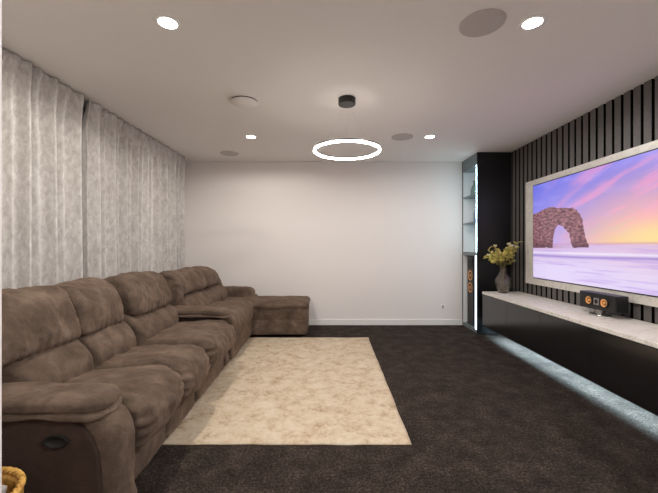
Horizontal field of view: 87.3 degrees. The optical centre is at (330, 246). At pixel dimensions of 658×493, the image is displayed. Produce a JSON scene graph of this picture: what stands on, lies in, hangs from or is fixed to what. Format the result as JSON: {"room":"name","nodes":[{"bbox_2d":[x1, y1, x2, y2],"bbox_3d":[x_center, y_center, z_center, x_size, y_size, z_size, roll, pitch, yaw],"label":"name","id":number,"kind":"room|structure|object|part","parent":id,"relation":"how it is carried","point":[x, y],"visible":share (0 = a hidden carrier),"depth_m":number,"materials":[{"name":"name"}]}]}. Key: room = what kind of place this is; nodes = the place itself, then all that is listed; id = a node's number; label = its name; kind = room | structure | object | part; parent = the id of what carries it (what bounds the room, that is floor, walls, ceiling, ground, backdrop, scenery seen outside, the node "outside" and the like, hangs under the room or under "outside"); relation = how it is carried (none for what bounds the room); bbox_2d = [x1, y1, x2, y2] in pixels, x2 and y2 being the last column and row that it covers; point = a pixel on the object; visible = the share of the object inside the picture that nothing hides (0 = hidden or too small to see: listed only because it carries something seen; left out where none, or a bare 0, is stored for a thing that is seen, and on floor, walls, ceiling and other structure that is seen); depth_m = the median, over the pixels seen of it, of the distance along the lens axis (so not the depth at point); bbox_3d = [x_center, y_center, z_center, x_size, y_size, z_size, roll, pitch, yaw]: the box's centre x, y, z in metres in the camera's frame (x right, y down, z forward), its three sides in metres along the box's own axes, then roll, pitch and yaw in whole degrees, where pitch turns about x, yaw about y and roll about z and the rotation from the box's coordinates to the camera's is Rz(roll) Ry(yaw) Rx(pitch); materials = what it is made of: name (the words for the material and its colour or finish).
{"room":"home theater room","nodes":[
{"label":"home theater room","id":0,"kind":"room"},
{"bbox_2d":[0,0,1,492],"bbox_3d":[0.075,-0.045,0.830,4.850,2.395,0.100,0,0,0],"label":"wall","id":1,"kind":"structure","parent":0,"point":[0,0],"depth_m":0.88,"materials":[{"name":"paint"}]},
{"bbox_2d":[184,162,461,318],"bbox_3d":[0.075,-0.045,5.115,4.850,2.395,0.100,0,0,0],"label":"wall","id":2,"kind":"structure","parent":0,"point":[361,240],"depth_m":5.07,"materials":[{"name":"paint"}]},
{"bbox_2d":[309,319,461,324],"bbox_3d":[-0.160,1.110,5.058,4.180,0.085,0.014,0,0,0],"label":"baseboard","id":3,"kind":"structure","parent":2,"relation":"attached to","point":[311,321],"depth_m":5.05,"materials":[{"name":"white wood"}]},
{"bbox_2d":[2,0,657,161],"bbox_3d":[0.075,-1.292,1.683,4.850,0.100,6.965,0,0,0],"label":"ceiling","id":4,"kind":"structure","parent":0,"point":[408,66],"depth_m":2.37,"materials":[{"name":"paint"}]},
{"bbox_2d":[2,48,83,288],"bbox_3d":[-2.079,-0.051,1.903,0.160,2.367,1.905,0,0,0],"label":"curtain","id":5,"kind":"object","parent":4,"relation":"hanging from","point":[42,245],"visible":0.56,"depth_m":2.43,"materials":[{"name":"grey fabric"}]},
{"bbox_2d":[81,100,184,278],"bbox_3d":[-2.088,-0.052,3.845,0.170,2.368,1.912,0,0,0],"label":"curtain","id":6,"kind":"object","parent":4,"relation":"hanging from","point":[133,183],"visible":0.63,"depth_m":3.43,"materials":[{"name":"grey fabric"}]},
{"bbox_2d":[154,14,180,30],"bbox_3d":[-0.905,-1.239,1.913,0.140,0.006,0.140,0,0,0],"label":"recessed light","id":7,"kind":"object","parent":4,"relation":"in","point":[167,22],"visible":1,"depth_m":1.91,"materials":[{"name":"white plastic"}]},
{"bbox_2d":[220,151,238,155],"bbox_3d":[-1.355,-1.238,4.600,0.240,0.007,0.240,0,0,0],"label":"ceiling speaker","id":8,"kind":"object","parent":4,"relation":"attached to","point":[226,153],"visible":1,"depth_m":4.58},
{"bbox_2d":[229,94,259,107],"bbox_3d":[-0.737,-1.229,2.930,0.256,0.025,0.256,0,0,0],"label":"ceiling vent","id":9,"kind":"object","parent":4,"relation":"in","point":[239,100],"visible":1,"depth_m":2.90,"materials":[{"name":"white plastic"}]},
{"bbox_2d":[245,135,256,138],"bbox_3d":[-0.905,-1.239,3.900,0.140,0.006,0.140,0,0,0],"label":"recessed light","id":10,"kind":"object","parent":4,"relation":"in","point":[246,136],"visible":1,"depth_m":3.88,"materials":[{"name":"white plastic"}]},
{"bbox_2d":[314,95,380,159],"bbox_3d":[0.134,-1.019,2.900,0.561,0.446,0.561,0,0,0],"label":"ring pendant light","id":11,"kind":"object","parent":4,"relation":"hanging from","point":[345,101],"visible":1,"depth_m":2.84,"materials":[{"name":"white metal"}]},
{"bbox_2d":[314,140,380,159],"bbox_3d":[0.134,-0.803,2.900,0.561,0.015,0.561,0,0,0],"label":"diffuser","id":12,"kind":"object","parent":11,"relation":"attached to","point":[375,144],"depth_m":2.84,"materials":[{"name":"white plastic"}]},
{"bbox_2d":[392,133,412,140],"bbox_3d":[0.808,-1.238,3.910,0.240,0.007,0.240,0,0,0],"label":"ceiling speaker","id":13,"kind":"object","parent":4,"relation":"attached to","point":[399,137],"visible":1,"depth_m":3.91},
{"bbox_2d":[424,135,435,138],"bbox_3d":[1.117,-1.239,3.900,0.140,0.006,0.140,0,0,0],"label":"recessed light","id":14,"kind":"object","parent":4,"relation":"in","point":[426,136],"visible":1,"depth_m":3.88,"materials":[{"name":"white plastic"}]},
{"bbox_2d":[459,8,505,36],"bbox_3d":[0.840,-1.238,1.920,0.240,0.007,0.240,0,0,0],"label":"ceiling speaker","id":15,"kind":"object","parent":4,"relation":"attached to","point":[483,22],"visible":1,"depth_m":1.90},
{"bbox_2d":[518,14,546,30],"bbox_3d":[1.117,-1.239,1.913,0.140,0.006,0.140,0,0,0],"label":"recessed light","id":16,"kind":"object","parent":4,"relation":"in","point":[532,22],"visible":1,"depth_m":1.91,"materials":[{"name":"white plastic"}]},
{"bbox_2d":[134,325,657,492],"bbox_3d":[0.075,1.202,1.683,4.850,0.100,6.965,0,0,0],"label":"floor","id":17,"kind":"structure","parent":0,"point":[479,413],"depth_m":2.04,"materials":[{"name":"grey carpet"}]},
{"bbox_2d":[2,466,25,492],"bbox_3d":[-1.195,0.977,1.100,0.335,0.351,0.335,0,0,5],"label":"wicker basket","id":18,"kind":"object","parent":17,"relation":"on","point":[14,478],"visible":0.95,"depth_m":1.24,"materials":[{"name":"wicker"}]},
{"bbox_2d":[2,484,7,492],"bbox_3d":[-1.198,0.853,1.100,0.232,0.100,0.249,0,0,0],"label":"throw blanket","id":19,"kind":"object","parent":18,"relation":"in","point":[4,487],"visible":0.69,"depth_m":1.19,"materials":[{"name":"fabric"}]},
{"bbox_2d":[2,266,309,492],"bbox_3d":[-1.072,0.676,3.137,1.663,0.953,3.660,0,0,-2],"label":"sectional sofa","id":20,"kind":"object","parent":17,"relation":"on","point":[97,373],"visible":1,"depth_m":1.75,"materials":[{"name":"brown fabric"}]},
{"bbox_2d":[2,285,80,366],"bbox_3d":[-1.543,0.365,1.658,0.358,0.332,0.577,0,0,-2],"label":"cushion","id":21,"kind":"object","parent":20,"relation":"on","point":[41,324],"depth_m":1.66,"materials":[{"name":"brown fabric"}]},
{"bbox_2d":[2,339,93,382],"bbox_3d":[-1.427,0.625,1.723,0.256,0.286,0.447,0,0,-2],"label":"lumbar cushion","id":22,"kind":"object","parent":20,"relation":"on","point":[57,360],"depth_m":1.67,"materials":[{"name":"brown fabric"}]},
{"bbox_3d":[-1.332,0.895,1.365,0.997,0.493,0.066,0,0,-2],"label":"panel","id":23,"kind":"part","parent":20,"relation":"part of","materials":[{"name":"brown fabric"}]},
{"bbox_3d":[-1.065,0.754,1.334,0.097,0.052,0.014,0,0,-2],"label":"recliner handle","id":24,"kind":"part","parent":20,"relation":"part of","materials":[{"name":"black plastic"}]},
{"bbox_2d":[53,277,123,334],"bbox_3d":[-1.561,0.364,2.148,0.362,0.325,0.431,0,0,-2],"label":"cushion","id":25,"kind":"object","parent":20,"relation":"on","point":[98,306],"depth_m":2.09,"materials":[{"name":"brown fabric"}]},
{"bbox_2d":[77,321,136,367],"bbox_3d":[-1.441,0.624,2.175,0.254,0.290,0.436,0,0,-2],"label":"lumbar cushion","id":26,"kind":"object","parent":20,"relation":"on","point":[106,340],"depth_m":2.08,"materials":[{"name":"brown fabric"}]},
{"bbox_3d":[-1.339,0.891,1.430,1.018,0.503,0.169,0,0,-2],"label":"armrest","id":27,"kind":"part","parent":20,"relation":"part of","materials":[{"name":"brown fabric"}]},
{"bbox_2d":[65,365,183,448],"bbox_3d":[-1.175,0.792,1.731,0.765,0.297,0.469,0,0,-2],"label":"seat cushion","id":28,"kind":"object","parent":20,"relation":"on","point":[151,394],"depth_m":1.69,"materials":[{"name":"brown fabric"}]},
{"bbox_2d":[104,271,171,315],"bbox_3d":[-1.576,0.367,2.782,0.369,0.331,0.637,0,0,-2],"label":"cushion","id":29,"kind":"object","parent":20,"relation":"on","point":[145,293],"depth_m":2.64,"materials":[{"name":"brown fabric"}]},
{"bbox_3d":[-0.971,1.005,1.735,0.110,0.235,0.428,0,0,-2],"label":"footrest panel","id":30,"kind":"part","parent":20,"relation":"part of","materials":[{"name":"brown fabric"}]},
{"bbox_2d":[123,304,178,345],"bbox_3d":[-1.457,0.623,2.780,0.253,0.297,0.672,0,0,-2],"label":"lumbar cushion","id":31,"kind":"object","parent":20,"relation":"on","point":[147,322],"depth_m":2.62,"materials":[{"name":"brown fabric"}]},
{"bbox_2d":[94,344,210,400],"bbox_3d":[-1.191,0.793,2.179,0.770,0.291,0.467,0,0,-2],"label":"seat cushion","id":32,"kind":"object","parent":20,"relation":"on","point":[191,361],"depth_m":2.08,"materials":[{"name":"brown fabric"}]},
{"bbox_3d":[-0.984,1.004,2.188,0.106,0.238,0.422,0,0,-2],"label":"footrest panel","id":33,"kind":"part","parent":20,"relation":"part of","materials":[{"name":"brown fabric"}]},
{"bbox_2d":[139,320,235,369],"bbox_3d":[-1.210,0.794,2.787,0.766,0.293,0.689,0,0,-2],"label":"seat cushion","id":34,"kind":"object","parent":20,"relation":"on","point":[216,337],"depth_m":2.63,"materials":[{"name":"brown fabric"}]},
{"bbox_2d":[160,266,221,294],"bbox_3d":[-1.617,0.446,4.061,0.368,0.426,1.470,0,0,-2],"label":"cushion","id":35,"kind":"object","parent":20,"relation":"on","point":[195,280],"depth_m":3.83,"materials":[{"name":"brown fabric"}]},
{"bbox_2d":[183,289,212,305],"bbox_3d":[-1.487,0.623,3.712,0.251,0.284,0.727,0,0,-2],"label":"lumbar cushion","id":36,"kind":"object","parent":20,"relation":"on","point":[195,297],"depth_m":3.70,"materials":[{"name":"brown fabric"}]},
{"bbox_3d":[-1.424,0.869,3.163,0.922,0.494,0.066,0,0,-2],"label":"panel","id":37,"kind":"part","parent":20,"relation":"part of","materials":[{"name":"brown fabric"}]},
{"bbox_3d":[-1.003,1.005,2.793,0.110,0.239,0.653,0,0,-2],"label":"footrest panel","id":38,"kind":"part","parent":20,"relation":"part of","materials":[{"name":"brown fabric"}]},
{"bbox_2d":[204,285,227,301],"bbox_3d":[-1.510,0.625,4.408,0.249,0.287,0.661,0,0,-2],"label":"lumbar cushion","id":39,"kind":"object","parent":20,"relation":"on","point":[218,293],"depth_m":4.31,"materials":[{"name":"brown fabric"}]},
{"bbox_3d":[-1.432,0.888,3.228,0.940,0.500,0.170,0,0,-2],"label":"armrest","id":40,"kind":"part","parent":20,"relation":"part of","materials":[{"name":"brown fabric"}]},
{"bbox_2d":[208,299,252,334],"bbox_3d":[-1.273,0.784,3.817,0.682,0.303,0.965,0,0,-2],"label":"seat cushion","id":41,"kind":"object","parent":20,"relation":"on","point":[241,310],"depth_m":3.81,"materials":[{"name":"brown fabric"}]},
{"bbox_3d":[-1.412,0.719,4.836,0.698,0.324,0.205,0,0,-2],"label":"armrest","id":42,"kind":"part","parent":20,"relation":"part of","materials":[{"name":"brown fabric"}]},
{"bbox_3d":[-1.028,1.005,3.828,0.124,0.239,0.924,0,0,-2],"label":"footrest panel","id":43,"kind":"part","parent":20,"relation":"part of","materials":[{"name":"brown fabric"}]},
{"bbox_2d":[224,296,309,309],"bbox_3d":[-0.918,0.745,4.644,1.265,0.120,0.657,0,0,-2],"label":"cushion","id":44,"kind":"object","parent":20,"relation":"on","point":[259,302],"depth_m":4.40,"materials":[{"name":"brown fabric"}]},
{"bbox_2d":[162,337,411,445],"bbox_3d":[-0.290,1.145,3.171,1.520,0.013,2.349,0,0,0],"label":"area rug","id":45,"kind":"object","parent":17,"relation":"on","point":[274,390],"visible":0.98,"depth_m":2.56,"materials":[{"name":"beige carpet"}]},
{"bbox_2d":[462,152,510,333],"bbox_3d":[2.147,-0.044,4.802,0.443,2.393,0.524,0,0,0],"label":"display cabinet","id":46,"kind":"object","parent":17,"relation":"on","point":[491,171],"visible":0.87,"depth_m":4.54,"materials":[{"name":"black wood"}]},
{"bbox_2d":[463,252,476,255],"bbox_3d":[2.141,0.100,4.798,0.424,0.045,0.475,0,0,0],"label":"shelf","id":47,"kind":"object","parent":46,"relation":"attached to","point":[464,253],"depth_m":4.82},
{"bbox_2d":[463,221,476,224],"bbox_3d":[2.141,-0.326,4.798,0.424,0.016,0.475,0,0,0],"label":"shelf","id":48,"kind":"object","parent":46,"relation":"attached to","point":[464,222],"depth_m":4.98,"materials":[{"name":"clear glass"}]},
{"bbox_2d":[463,193,476,198],"bbox_3d":[2.141,-0.704,4.798,0.424,0.016,0.475,0,0,0],"label":"shelf","id":49,"kind":"object","parent":46,"relation":"attached to","point":[473,196],"depth_m":4.90,"materials":[{"name":"clear glass"}]},
{"bbox_2d":[467,257,474,325],"bbox_3d":[2.136,0.625,4.875,0.348,0.954,0.220,0,0,0],"label":"tower speaker","id":50,"kind":"object","parent":46,"relation":"on","point":[471,260],"visible":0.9,"depth_m":4.83},
{"bbox_3d":[1.965,0.240,4.875,0.006,0.125,0.150,0,0,0],"label":"horn plate","id":51,"kind":"part","parent":50,"relation":"part of","materials":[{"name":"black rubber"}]},
{"bbox_2d":[471,181,475,194],"bbox_3d":[2.030,-0.820,4.880,0.104,0.215,0.104,0,0,0],"label":"glass vase","id":52,"kind":"object","parent":46,"relation":"on","point":[473,188],"visible":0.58,"depth_m":4.85,"materials":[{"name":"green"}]},
{"bbox_2d":[473,206,475,221],"bbox_3d":[2.000,-0.444,4.755,0.068,0.220,0.068,0,0,0],"label":"bottle","id":53,"kind":"object","parent":46,"relation":"on","point":[474,214],"visible":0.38,"depth_m":4.74,"materials":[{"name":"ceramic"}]},
{"bbox_3d":[2.147,-0.044,4.550,0.443,2.393,0.020,0,0,0],"label":"panel","id":54,"kind":"part","parent":46,"relation":"part of","materials":[{"name":"black wood"}]},
{"bbox_2d":[482,291,657,415],"bbox_3d":[2.134,0.859,2.842,0.468,0.588,2.985,0,0,0],"label":"media cabinet","id":55,"kind":"object","parent":17,"relation":"on","point":[618,354],"visible":0.99,"depth_m":2.63,"materials":[{"name":"wood"}]},
{"bbox_3d":[1.912,0.794,4.037,0.018,0.390,0.595,0,0,0],"label":"door","id":56,"kind":"part","parent":55,"relation":"part of","materials":[{"name":"paint"}]},
{"bbox_2d":[494,268,511,292],"bbox_3d":[2.100,0.414,4.215,0.196,0.300,0.186,0,0,0],"label":"vase","id":57,"kind":"object","parent":55,"relation":"on","point":[502,281],"visible":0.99,"depth_m":4.16,"materials":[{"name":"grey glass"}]},
{"bbox_2d":[483,241,521,267],"bbox_3d":[2.115,0.242,4.208,0.420,0.607,0.450,0,0,32],"label":"bouquet","id":58,"kind":"object","parent":57,"relation":"in","point":[497,257],"visible":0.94,"depth_m":4.16,"materials":[{"name":"yellow plant"}]},
{"bbox_3d":[1.912,0.794,3.439,0.018,0.390,0.595,0,0,0],"label":"door","id":59,"kind":"part","parent":55,"relation":"part of","materials":[{"name":"paint"}]},
{"bbox_3d":[1.912,0.794,2.842,0.018,0.390,0.595,0,0,0],"label":"door","id":60,"kind":"part","parent":55,"relation":"part of","materials":[{"name":"paint"}]},
{"bbox_2d":[580,290,628,316],"bbox_3d":[2.225,0.474,2.840,0.156,0.180,0.390,0,0,0],"label":"speaker","id":61,"kind":"object","parent":55,"relation":"on","point":[602,302],"visible":1,"depth_m":2.78},
{"bbox_3d":[1.912,0.794,2.245,0.018,0.390,0.595,0,0,0],"label":"door","id":62,"kind":"part","parent":55,"relation":"part of","materials":[{"name":"paint"}]},
{"bbox_3d":[2.450,-0.045,2.973,0.100,2.395,4.185,0,0,0],"label":"wall","id":63,"kind":"structure","parent":0,"visible":0},
{"bbox_2d":[511,76,657,323],"bbox_3d":[2.385,-0.045,2.990,0.027,2.395,4.120,0,0,0],"label":"wall panel","id":64,"kind":"object","parent":63,"relation":"attached to","point":[629,120],"depth_m":3.29,"materials":[{"name":"black wood"}]},
{"bbox_2d":[526,140,657,306],"bbox_3d":[2.359,-0.165,3.075,0.026,1.205,2.170,0,0,0],"label":"marble surround","id":65,"kind":"object","parent":63,"relation":"attached to","point":[633,298],"visible":0.91,"depth_m":3.39,"materials":[{"name":"beige stone"}]},
{"bbox_2d":[533,148,657,296],"bbox_3d":[2.355,-0.171,3.063,0.034,1.073,1.873,0,0,0],"label":"television","id":66,"kind":"object","parent":63,"relation":"attached to","point":[596,227],"visible":1,"depth_m":2.96,"materials":[{"name":"multicoloured glass"}]}
]}

